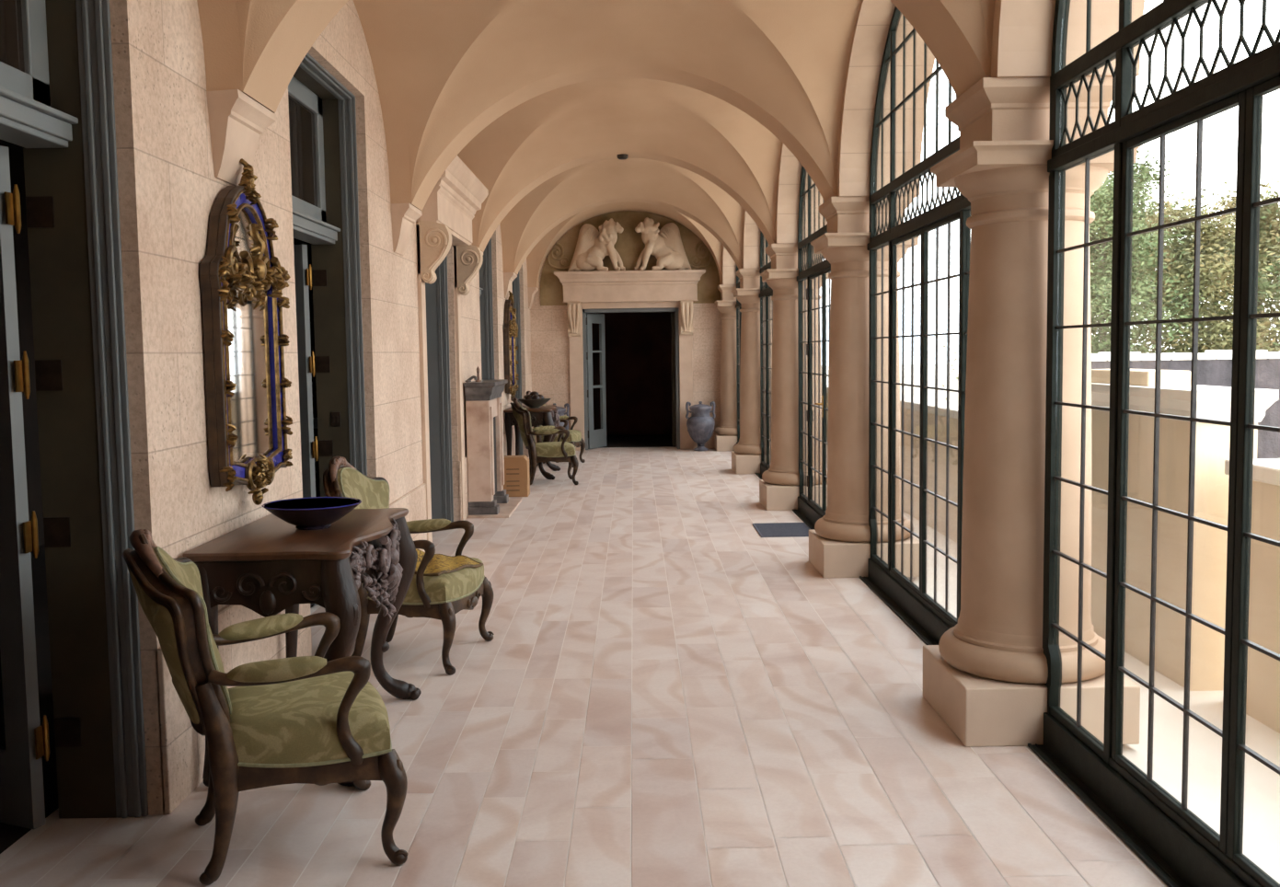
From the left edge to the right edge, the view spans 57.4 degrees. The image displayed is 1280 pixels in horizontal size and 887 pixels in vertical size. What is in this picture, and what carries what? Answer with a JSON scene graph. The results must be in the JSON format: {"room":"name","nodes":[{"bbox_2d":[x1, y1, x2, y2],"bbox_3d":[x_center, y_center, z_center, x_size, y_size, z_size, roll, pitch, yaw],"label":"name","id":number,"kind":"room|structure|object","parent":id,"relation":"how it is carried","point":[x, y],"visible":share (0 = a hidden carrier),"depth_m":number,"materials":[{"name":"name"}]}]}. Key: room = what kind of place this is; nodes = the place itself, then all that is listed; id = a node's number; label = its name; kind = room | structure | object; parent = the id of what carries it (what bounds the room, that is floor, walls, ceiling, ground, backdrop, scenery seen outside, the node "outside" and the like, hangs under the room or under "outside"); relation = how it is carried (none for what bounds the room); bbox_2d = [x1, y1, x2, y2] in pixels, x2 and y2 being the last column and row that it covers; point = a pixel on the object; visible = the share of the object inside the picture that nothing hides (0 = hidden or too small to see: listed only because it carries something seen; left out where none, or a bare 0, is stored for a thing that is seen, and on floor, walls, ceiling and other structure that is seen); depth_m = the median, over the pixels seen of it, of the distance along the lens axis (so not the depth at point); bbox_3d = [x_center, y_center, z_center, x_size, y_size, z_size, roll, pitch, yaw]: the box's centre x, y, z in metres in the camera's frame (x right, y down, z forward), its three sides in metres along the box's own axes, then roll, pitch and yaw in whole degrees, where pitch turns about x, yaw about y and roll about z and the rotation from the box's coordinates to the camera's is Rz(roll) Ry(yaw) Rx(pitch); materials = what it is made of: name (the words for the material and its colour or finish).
{"room":"mansion gallery corridor","nodes":[
{"label":"mansion gallery corridor","id":0,"kind":"room"},
{"bbox_2d":[0,138,311,546],"bbox_3d":[-3.638,-1.150,8.284,3.230,4.400,21.183,-1,4,0],"label":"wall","id":1,"kind":"structure","parent":0,"point":[15,151],"depth_m":9.64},
{"bbox_2d":[109,0,531,815],"bbox_3d":[-1.848,-1.175,8.292,0.350,4.400,20.983,-1,4,0],"label":"wall","id":2,"kind":"structure","parent":0,"point":[168,188],"depth_m":4.34,"materials":[{"name":"stone"}]},
{"bbox_2d":[0,0,148,830],"bbox_3d":[-2.178,-0.224,3.057,0.973,3.130,1.992,-1,4,0],"label":"door","id":3,"kind":"structure","parent":2,"relation":"in","point":[57,92],"depth_m":3.83,"materials":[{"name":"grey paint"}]},
{"bbox_2d":[206,89,276,185],"bbox_3d":[-1.593,-1.206,4.689,0.134,0.316,0.477,-1,4,0],"label":"stone corbel","id":4,"kind":"object","parent":2,"relation":"attached to","point":[236,121],"visible":0.93,"depth_m":4.58,"materials":[{"name":"stone"}]},
{"bbox_2d":[198,158,292,505],"bbox_3d":[-1.580,-0.448,4.782,0.126,1.409,0.849,-1,4,0],"label":"wall mirror","id":5,"kind":"object","parent":2,"relation":"attached to","point":[242,282],"visible":1,"depth_m":4.70,"materials":[{"name":"brown wood"}]},
{"bbox_2d":[225,207,276,463],"bbox_3d":[-1.623,-0.442,4.778,0.040,1.047,0.652,-1,4,0],"label":"mirror glass","id":6,"kind":"object","parent":5,"relation":"attached to","point":[252,351],"depth_m":4.81,"materials":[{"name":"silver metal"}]},
{"bbox_2d":[288,52,367,605],"bbox_3d":[-2.197,-0.489,6.447,0.973,3.130,1.992,-1,4,0],"label":"door","id":7,"kind":"structure","parent":2,"relation":"in","point":[322,114],"depth_m":7.16,"materials":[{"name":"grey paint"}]},
{"bbox_2d":[330,412,340,426],"bbox_3d":[-1.889,-0.151,7.259,0.060,0.090,0.012,-1,4,0],"label":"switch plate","id":8,"kind":"object","parent":7,"relation":"attached to","point":[335,417],"visible":1,"depth_m":7.26,"materials":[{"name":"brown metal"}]},
{"bbox_2d":[155,426,533,814],"bbox_3d":[-1.644,0.637,8.335,0.028,0.575,20.583,-1,4,0],"label":"baseboard","id":9,"kind":"structure","parent":2,"relation":"attached to","point":[183,749],"depth_m":4.29,"materials":[{"name":"stone"}]},
{"bbox_2d":[307,254,453,522],"bbox_3d":[-2.216,-0.754,9.836,0.973,3.130,1.992,-1,4,0],"label":"door","id":10,"kind":"structure","parent":2,"relation":"in","point":[436,294],"depth_m":10.64,"materials":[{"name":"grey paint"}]},
{"bbox_2d":[390,202,422,255],"bbox_3d":[-1.611,-1.471,8.078,0.134,0.316,0.477,-1,4,0],"label":"stone corbel","id":11,"kind":"object","parent":2,"relation":"attached to","point":[403,215],"visible":1,"depth_m":7.93,"materials":[{"name":"stone"}]},
{"bbox_2d":[415,155,488,542],"bbox_3d":[-1.531,-0.729,9.842,0.314,3.060,2.160,-1,4,0],"label":"door surround","id":12,"kind":"object","parent":2,"relation":"attached to","point":[445,221],"visible":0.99,"depth_m":9.12,"materials":[{"name":"stone"}]},
{"bbox_2d":[479,237,494,380],"bbox_3d":[-2.234,-1.019,13.226,0.973,3.130,1.992,-1,4,0],"label":"door","id":13,"kind":"structure","parent":2,"relation":"in","point":[486,305],"depth_m":13.98,"materials":[{"name":"blue paint"}]},
{"bbox_2d":[503,272,517,299],"bbox_3d":[-1.649,-2.001,14.857,0.134,0.316,0.477,-1,4,0],"label":"stone corbel","id":14,"kind":"object","parent":2,"relation":"attached to","point":[508,277],"visible":1,"depth_m":14.69,"materials":[{"name":"stone"}]},
{"bbox_2d":[503,290,518,401],"bbox_3d":[-1.635,-1.244,14.951,0.126,1.409,0.849,-1,4,0],"label":"wall mirror","id":15,"kind":"object","parent":2,"relation":"attached to","point":[510,330],"visible":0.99,"depth_m":14.68,"materials":[{"name":"gold glass"}]},
{"bbox_2d":[509,312,513,386],"bbox_3d":[-1.678,-1.237,14.947,0.040,1.047,0.652,-1,4,0],"label":"mirror glass","id":16,"kind":"object","parent":15,"relation":"attached to","point":[511,314],"depth_m":15.05,"materials":[{"name":"mirror"}]},
{"bbox_2d":[512,272,523,455],"bbox_3d":[-2.253,-1.284,16.615,0.973,3.130,1.992,-1,4,0],"label":"door","id":17,"kind":"structure","parent":2,"relation":"in","point":[516,282],"depth_m":17.39,"materials":[{"name":"blue paint"}]},
{"bbox_2d":[527,287,538,309],"bbox_3d":[-1.667,-2.264,18.230,0.134,0.316,0.477,-1,4,0],"label":"stone corbel","id":18,"kind":"object","parent":2,"relation":"attached to","point":[531,291],"visible":1,"depth_m":18.05,"materials":[{"name":"stone"}]},
{"bbox_2d":[0,434,1167,886],"bbox_3d":[-1.533,0.845,10.107,7.400,0.120,24.483,-1,4,0],"label":"floor","id":19,"kind":"structure","parent":0,"point":[665,691],"depth_m":4.54,"materials":[{"name":"tile"}]},
{"bbox_2d":[122,529,408,885],"bbox_3d":[-1.189,0.762,3.699,0.797,1.037,0.747,-3,5,-22],"label":"armchair","id":20,"kind":"object","parent":19,"relation":"on","point":[302,720],"visible":1,"depth_m":3.48,"materials":[{"name":"green fabric"}]},
{"bbox_2d":[227,671,390,763],"bbox_3d":[-1.084,0.872,3.759,0.511,0.164,0.658,-3,5,-22],"label":"seat cushion","id":21,"kind":"object","parent":20,"relation":"on","point":[303,720],"depth_m":3.52,"materials":[{"name":"fabric"}]},
{"bbox_2d":[182,507,421,787],"bbox_3d":[-1.284,0.769,4.727,0.648,0.865,1.203,-1,4,0],"label":"console table","id":22,"kind":"object","parent":19,"relation":"on","point":[267,566],"visible":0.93,"depth_m":4.21,"materials":[{"name":"brown wood"}]},
{"bbox_2d":[261,496,361,530],"bbox_3d":[-1.312,0.288,4.690,0.388,0.101,0.388,-1,4,0],"label":"bowl","id":23,"kind":"object","parent":22,"relation":"on","point":[313,513],"visible":1,"depth_m":4.60,"materials":[{"name":"ceramic"}]},
{"bbox_2d":[322,456,494,674],"bbox_3d":[-1.220,0.580,6.029,0.797,1.037,0.747,0,5,9],"label":"armchair","id":24,"kind":"object","parent":19,"relation":"on","point":[441,597],"visible":0.62,"depth_m":5.85,"materials":[{"name":"green fabric"}]},
{"bbox_2d":[367,557,484,602],"bbox_3d":[-1.106,0.696,6.012,0.511,0.164,0.658,0,5,9],"label":"seat cushion","id":25,"kind":"object","parent":24,"relation":"on","point":[466,584],"depth_m":5.73,"materials":[{"name":"fabric"}]},
{"bbox_2d":[414,548,483,576],"bbox_3d":[-1.078,0.597,5.984,0.387,0.111,0.436,1,5,23],"label":"cloth","id":26,"kind":"object","parent":24,"relation":"on","point":[440,564],"visible":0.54,"depth_m":5.96,"materials":[{"name":"fabric"}]},
{"bbox_2d":[463,379,521,518],"bbox_3d":[-1.451,0.019,11.649,0.400,1.285,1.240,-1,4,0],"label":"chimneypiece","id":27,"kind":"object","parent":19,"relation":"on","point":[488,498],"visible":0.98,"depth_m":11.15,"materials":[{"name":"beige stone"}]},
{"bbox_2d":[464,375,477,382],"bbox_3d":[-1.598,-0.607,11.078,0.117,0.073,0.037,-1,4,0],"label":"scroll ornament","id":28,"kind":"object","parent":27,"relation":"on","point":[475,377],"visible":1,"depth_m":11.06,"materials":[{"name":"grey stone"}]},
{"bbox_2d":[475,366,481,381],"bbox_3d":[-1.559,-0.670,11.274,0.060,0.150,0.060,-1,4,0],"label":"statuette","id":29,"kind":"object","parent":27,"relation":"on","point":[478,368],"visible":0.96,"depth_m":11.26,"materials":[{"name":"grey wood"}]},
{"bbox_2d":[463,379,507,401],"bbox_3d":[-1.514,-0.532,11.586,0.290,0.175,1.140,-1,4,0],"label":"shelf","id":30,"kind":"object","parent":27,"relation":"attached to","point":[485,390],"depth_m":11.08,"materials":[{"name":"grey stone"}]},
{"bbox_2d":[503,455,530,496],"bbox_3d":[-1.356,0.355,12.778,0.280,0.435,0.242,-1,4,0],"label":"cardboard box","id":31,"kind":"object","parent":19,"relation":"on","point":[516,467],"visible":0.84,"depth_m":12.66,"materials":[{"name":"cardboard"}]},
{"bbox_2d":[503,404,560,479],"bbox_3d":[-1.340,-0.026,14.893,0.648,0.865,1.203,-1,4,0],"label":"console table","id":32,"kind":"object","parent":19,"relation":"on","point":[544,415],"visible":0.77,"depth_m":14.35,"materials":[{"name":"brown wood"}]},
{"bbox_2d":[518,398,551,408],"bbox_3d":[-1.332,-0.507,14.755,0.428,0.116,0.428,-1,4,0],"label":"bowl","id":33,"kind":"object","parent":32,"relation":"on","point":[531,403],"visible":0.94,"depth_m":14.63,"materials":[{"name":"black ceramic"}]},
{"bbox_2d":[525,391,543,399],"bbox_3d":[-1.327,-0.589,14.748,0.235,0.140,0.226,-1,4,0],"label":"filling","id":34,"kind":"object","parent":33,"relation":"in","point":[534,395],"visible":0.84,"depth_m":14.68,"materials":[{"name":"brown wood"}]},
{"bbox_2d":[509,397,578,485],"bbox_3d":[-1.150,-0.043,13.979,0.797,1.037,0.747,-1,5,-8],"label":"armchair","id":35,"kind":"object","parent":19,"relation":"on","point":[558,451],"visible":0.98,"depth_m":13.71,"materials":[{"name":"brown wood"}]},
{"bbox_2d":[535,441,575,456],"bbox_3d":[-1.033,0.070,13.996,0.511,0.164,0.658,-1,5,-8],"label":"seat cushion","id":36,"kind":"object","parent":35,"relation":"on","point":[550,448],"depth_m":13.71,"materials":[{"name":"fabric"}]},
{"bbox_2d":[523,391,585,467],"bbox_3d":[-1.207,-0.215,16.182,0.797,1.037,0.747,0,5,9],"label":"armchair","id":37,"kind":"object","parent":19,"relation":"on","point":[575,438],"visible":0.37,"depth_m":16.06,"materials":[{"name":"green fabric"}]},
{"bbox_2d":[541,429,581,441],"bbox_3d":[-1.090,-0.100,16.181,0.511,0.164,0.658,0,5,9],"label":"seat cushion","id":38,"kind":"object","parent":37,"relation":"on","point":[575,435],"depth_m":15.95,"materials":[{"name":"green fabric"}]},
{"bbox_2d":[553,403,569,429],"bbox_3d":[-1.323,-0.242,18.230,0.443,0.775,0.443,1,5,23],"label":"urn","id":39,"kind":"object","parent":19,"relation":"on","point":[561,410],"visible":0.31,"depth_m":18.14,"materials":[{"name":"grey stone"}]},
{"bbox_2d":[685,401,715,450],"bbox_3d":[0.946,-0.274,18.240,0.443,0.775,0.443,1,5,23],"label":"urn","id":40,"kind":"object","parent":19,"relation":"on","point":[700,425],"visible":1,"depth_m":18.11,"materials":[{"name":"grey stone"}]},
{"bbox_2d":[714,284,737,450],"bbox_3d":[1.511,-1.189,18.349,0.690,2.566,0.690,-1,4,0],"label":"stone column","id":41,"kind":"structure","parent":19,"relation":"on","point":[725,438],"depth_m":18.14,"materials":[{"name":"beige stone"}]},
{"bbox_2d":[731,268,761,473],"bbox_3d":[1.530,-0.924,14.959,0.690,2.566,0.690,-1,4,0],"label":"stone column","id":42,"kind":"structure","parent":19,"relation":"on","point":[746,454],"depth_m":14.74,"materials":[{"name":"beige stone"}]},
{"bbox_2d":[752,522,810,537],"bbox_3d":[1.236,0.741,10.080,0.461,0.014,0.720,-1,4,0],"label":"floor mat","id":43,"kind":"object","parent":19,"relation":"on","point":[765,529],"visible":0.87,"depth_m":10.04,"materials":[{"name":"grey fabric"}]},
{"bbox_2d":[759,243,830,510],"bbox_3d":[1.548,-0.659,11.569,0.690,2.566,0.690,-1,4,0],"label":"stone column","id":44,"kind":"structure","parent":19,"relation":"on","point":[779,485],"depth_m":11.36,"materials":[{"name":"beige stone"}]},
{"bbox_2d":[808,196,919,577],"bbox_3d":[1.567,-0.394,8.180,0.690,2.566,0.690,-1,4,0],"label":"stone column","id":45,"kind":"structure","parent":19,"relation":"on","point":[839,546],"depth_m":7.97,"materials":[{"name":"beige stone"}]},
{"bbox_2d":[922,76,1142,746],"bbox_3d":[1.585,-0.129,4.790,0.690,2.566,0.690,-1,4,0],"label":"stone column","id":46,"kind":"structure","parent":19,"relation":"on","point":[985,676],"depth_m":4.58,"materials":[{"name":"beige stone"}]},
{"bbox_2d":[196,0,995,288],"bbox_3d":[-0.192,-2.259,8.071,3.030,1.220,20.693,-1,4,0],"label":"ceiling","id":47,"kind":"structure","parent":0,"point":[540,100],"depth_m":7.71,"materials":[{"name":"paint"}]},
{"bbox_2d":[616,153,628,160],"bbox_3d":[-0.170,-2.801,11.416,0.110,0.052,0.110,-1,4,0],"label":"smoke detector","id":48,"kind":"object","parent":47,"relation":"attached to","point":[622,156],"visible":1,"depth_m":11.38,"materials":[{"name":"brown metal"}]},
{"bbox_2d":[530,224,721,449],"bbox_3d":[-0.095,-2.009,18.635,3.970,4.400,0.350,-1,4,0],"label":"wall","id":49,"kind":"structure","parent":0,"point":[549,338],"depth_m":18.51,"materials":[{"name":"stone"}]},
{"bbox_2d":[547,242,569,270],"bbox_3d":[-1.275,-2.938,18.365,0.366,0.434,0.065,-1,4,0],"label":"scroll ornament","id":50,"kind":"object","parent":49,"relation":"attached to","point":[557,252],"visible":1,"depth_m":18.35,"materials":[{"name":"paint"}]},
{"bbox_2d":[553,269,705,450],"bbox_3d":[-0.139,-1.292,18.395,2.360,2.810,0.240,-1,4,0],"label":"door surround","id":51,"kind":"object","parent":49,"relation":"attached to","point":[612,289],"visible":0.99,"depth_m":18.31,"materials":[{"name":"stone"}]},
{"bbox_2d":[567,218,625,271],"bbox_3d":[-0.686,-3.089,18.246,0.899,0.814,0.246,0,5,7],"label":"lion","id":52,"kind":"object","parent":51,"relation":"on","point":[593,245],"visible":1,"depth_m":18.20},
{"bbox_2d":[634,217,691,270],"bbox_3d":[0.359,-3.107,18.250,0.898,0.821,0.248,-1,5,-8],"label":"lion","id":53,"kind":"object","parent":51,"relation":"on","point":[665,244],"visible":1,"depth_m":18.20},
{"bbox_2d":[540,210,720,305],"bbox_3d":[-0.152,-2.925,18.391,2.860,1.465,0.032,-1,4,0],"label":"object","id":54,"kind":"structure","parent":49,"relation":"attached to","point":[629,245],"depth_m":18.37,"materials":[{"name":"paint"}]},
{"bbox_2d":[582,307,680,449],"bbox_3d":[-0.138,-1.053,18.985,1.520,2.240,0.900,-1,4,0],"label":"door","id":55,"kind":"structure","parent":49,"relation":"in","point":[593,438],"depth_m":18.70,"materials":[{"name":"blue paint"}]},
{"bbox_2d":[690,241,712,268],"bbox_3d":[0.950,-2.969,18.375,0.366,0.434,0.065,-1,4,0],"label":"scroll ornament","id":56,"kind":"object","parent":49,"relation":"attached to","point":[701,250],"visible":1,"depth_m":18.36,"materials":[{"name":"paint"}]},
{"bbox_2d":[586,311,676,435],"bbox_3d":[-0.112,-1.553,20.501,4.400,3.200,3.400,-1,4,0],"label":"wall","id":57,"kind":"structure","parent":0,"point":[639,382],"depth_m":22.03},
{"bbox_2d":[722,0,1144,284],"bbox_3d":[1.598,-1.274,8.303,0.535,4.500,20.983,-1,4,0],"label":"wall","id":58,"kind":"structure","parent":0,"point":[1022,29],"depth_m":7.41,"materials":[{"name":"paint"}]},
{"bbox_2d":[735,265,741,443],"bbox_3d":[1.504,-1.637,16.608,0.060,3.730,2.860,-1,4,0],"label":"window","id":59,"kind":"structure","parent":58,"relation":"in","point":[738,305],"depth_m":17.89,"materials":[{"name":"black metal"}]},
{"bbox_2d":[755,472,762,479],"bbox_3d":[1.504,0.482,13.364,0.088,0.012,2.720,-1,4,0],"label":"trim","id":60,"kind":"structure","parent":58,"relation":"attached to","point":[758,475],"depth_m":14.45,"materials":[{"name":"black metal"}]},
{"bbox_2d":[759,230,772,474],"bbox_3d":[1.523,-1.372,13.219,0.060,3.730,2.860,-1,4,0],"label":"window","id":61,"kind":"structure","parent":58,"relation":"in","point":[766,294],"depth_m":14.11,"materials":[{"name":"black metal"}]},
{"bbox_2d":[792,508,814,530],"bbox_3d":[1.523,0.747,9.974,0.088,0.012,2.720,-1,4,0],"label":"trim","id":62,"kind":"structure","parent":58,"relation":"attached to","point":[797,513],"depth_m":10.68,"materials":[{"name":"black metal"}]},
{"bbox_2d":[796,166,830,525],"bbox_3d":[1.522,-1.106,9.829,0.098,3.730,2.860,-1,4,0],"label":"window","id":63,"kind":"structure","parent":58,"relation":"in","point":[807,506],"depth_m":10.59,"materials":[{"name":"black metal"}]},
{"bbox_2d":[859,576,938,645],"bbox_3d":[1.542,1.012,6.585,0.088,0.012,2.720,-1,4,0],"label":"trim","id":64,"kind":"structure","parent":58,"relation":"attached to","point":[905,617],"depth_m":6.84,"materials":[{"name":"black metal"}]},
{"bbox_2d":[867,6,970,644],"bbox_3d":[1.560,-0.842,6.440,0.060,3.730,2.860,-1,4,0],"label":"window","id":65,"kind":"structure","parent":58,"relation":"in","point":[932,617],"depth_m":6.74,"materials":[{"name":"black metal"}]},
{"bbox_2d":[1027,743,1190,886],"bbox_3d":[1.560,1.277,3.195,0.088,0.012,2.720,-1,4,0],"label":"trim","id":66,"kind":"structure","parent":58,"relation":"attached to","point":[1129,837],"depth_m":3.81,"materials":[{"name":"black metal"}]},
{"bbox_2d":[1042,0,1279,886],"bbox_3d":[1.579,-0.577,3.050,0.060,3.730,2.860,-1,4,0],"label":"window","id":67,"kind":"structure","parent":58,"relation":"in","point":[1203,857],"depth_m":3.62,"materials":[{"name":"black metal"}]},
{"label":"outside","id":68,"kind":"structure","parent":0,"visible":0},
{"bbox_2d":[826,363,958,402],"bbox_3d":[40.660,-0.689,35.277,78.360,3.050,150.000,-1,4,0],"label":"ground","id":69,"kind":"structure","parent":68,"point":[941,368],"depth_m":44.99,"materials":[{"name":"white"}]},
{"bbox_2d":[905,253,1134,400],"bbox_3d":[13.330,-4.101,39.195,6.818,5.921,8.517,3,6,43],"label":"tree","id":70,"kind":"object","parent":69,"relation":"on","point":[942,346],"visible":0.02,"depth_m":39.04,"materials":[{"name":"green plant"}]},
{"bbox_2d":[957,173,1221,380],"bbox_3d":[12.722,-3.900,32.751,7.066,7.505,6.187,-4,6,-37],"label":"tree","id":71,"kind":"object","parent":69,"relation":"on","point":[1101,285],"visible":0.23,"depth_m":32.00,"materials":[{"name":"green plant"}]},
{"bbox_2d":[1090,145,1230,353],"bbox_3d":[16.420,-5.287,40.575,8.164,9.902,9.323,3,6,40],"label":"tree","id":72,"kind":"object","parent":69,"relation":"on","point":[1144,169],"visible":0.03,"depth_m":39.81,"materials":[{"name":"green plant"}]},
{"bbox_2d":[1091,349,1279,458],"bbox_3d":[25.310,-0.676,30.479,29.701,3.796,0.700,-1,4,0],"label":"wall","id":73,"kind":"structure","parent":69,"relation":"on","point":[1214,366],"depth_m":30.03,"materials":[{"name":"stone"}]},
{"bbox_2d":[1091,193,1279,353],"bbox_3d":[16.194,-4.038,35.110,7.575,6.579,9.464,1,5,24],"label":"tree","id":74,"kind":"object","parent":69,"relation":"on","point":[1216,257],"visible":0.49,"depth_m":33.39,"materials":[{"name":"green plant"}]},
{"bbox_2d":[1138,179,1279,352],"bbox_3d":[21.805,-5.250,42.677,9.469,8.224,11.830,0,5,12],"label":"tree","id":75,"kind":"object","parent":69,"relation":"on","point":[1272,220],"visible":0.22,"depth_m":40.58,"materials":[{"name":"green plant"}]},
{"bbox_2d":[1220,172,1279,349],"bbox_3d":[20.553,-4.453,32.810,8.440,8.964,7.390,-1,5,-6],"label":"tree","id":76,"kind":"object","parent":69,"relation":"on","point":[1276,295],"visible":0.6,"depth_m":33.59,"materials":[{"name":"green plant"}]},
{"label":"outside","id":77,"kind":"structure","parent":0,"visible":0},
{"bbox_2d":[826,466,1279,884],"bbox_3d":[2.275,0.651,12.370,1.360,0.130,40.583,-1,4,0],"label":"terrace","id":78,"kind":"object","parent":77,"point":[1261,841],"depth_m":4.53,"materials":[{"name":"stone"}]},
{"bbox_2d":[826,381,1279,733],"bbox_3d":[2.735,0.080,11.826,0.430,1.080,37.583,-1,4,0],"label":"wall","id":79,"kind":"structure","parent":78,"relation":"on","point":[1262,705],"depth_m":4.92,"materials":[{"name":"stone"}]},
{"bbox_2d":[1090,369,1279,691],"bbox_3d":[2.639,0.354,5.975,0.380,1.450,1.510,-1,4,0],"label":"exterior wall","id":80,"kind":"structure","parent":78,"relation":"on","point":[1213,402],"depth_m":5.51,"materials":[{"name":"stone"}]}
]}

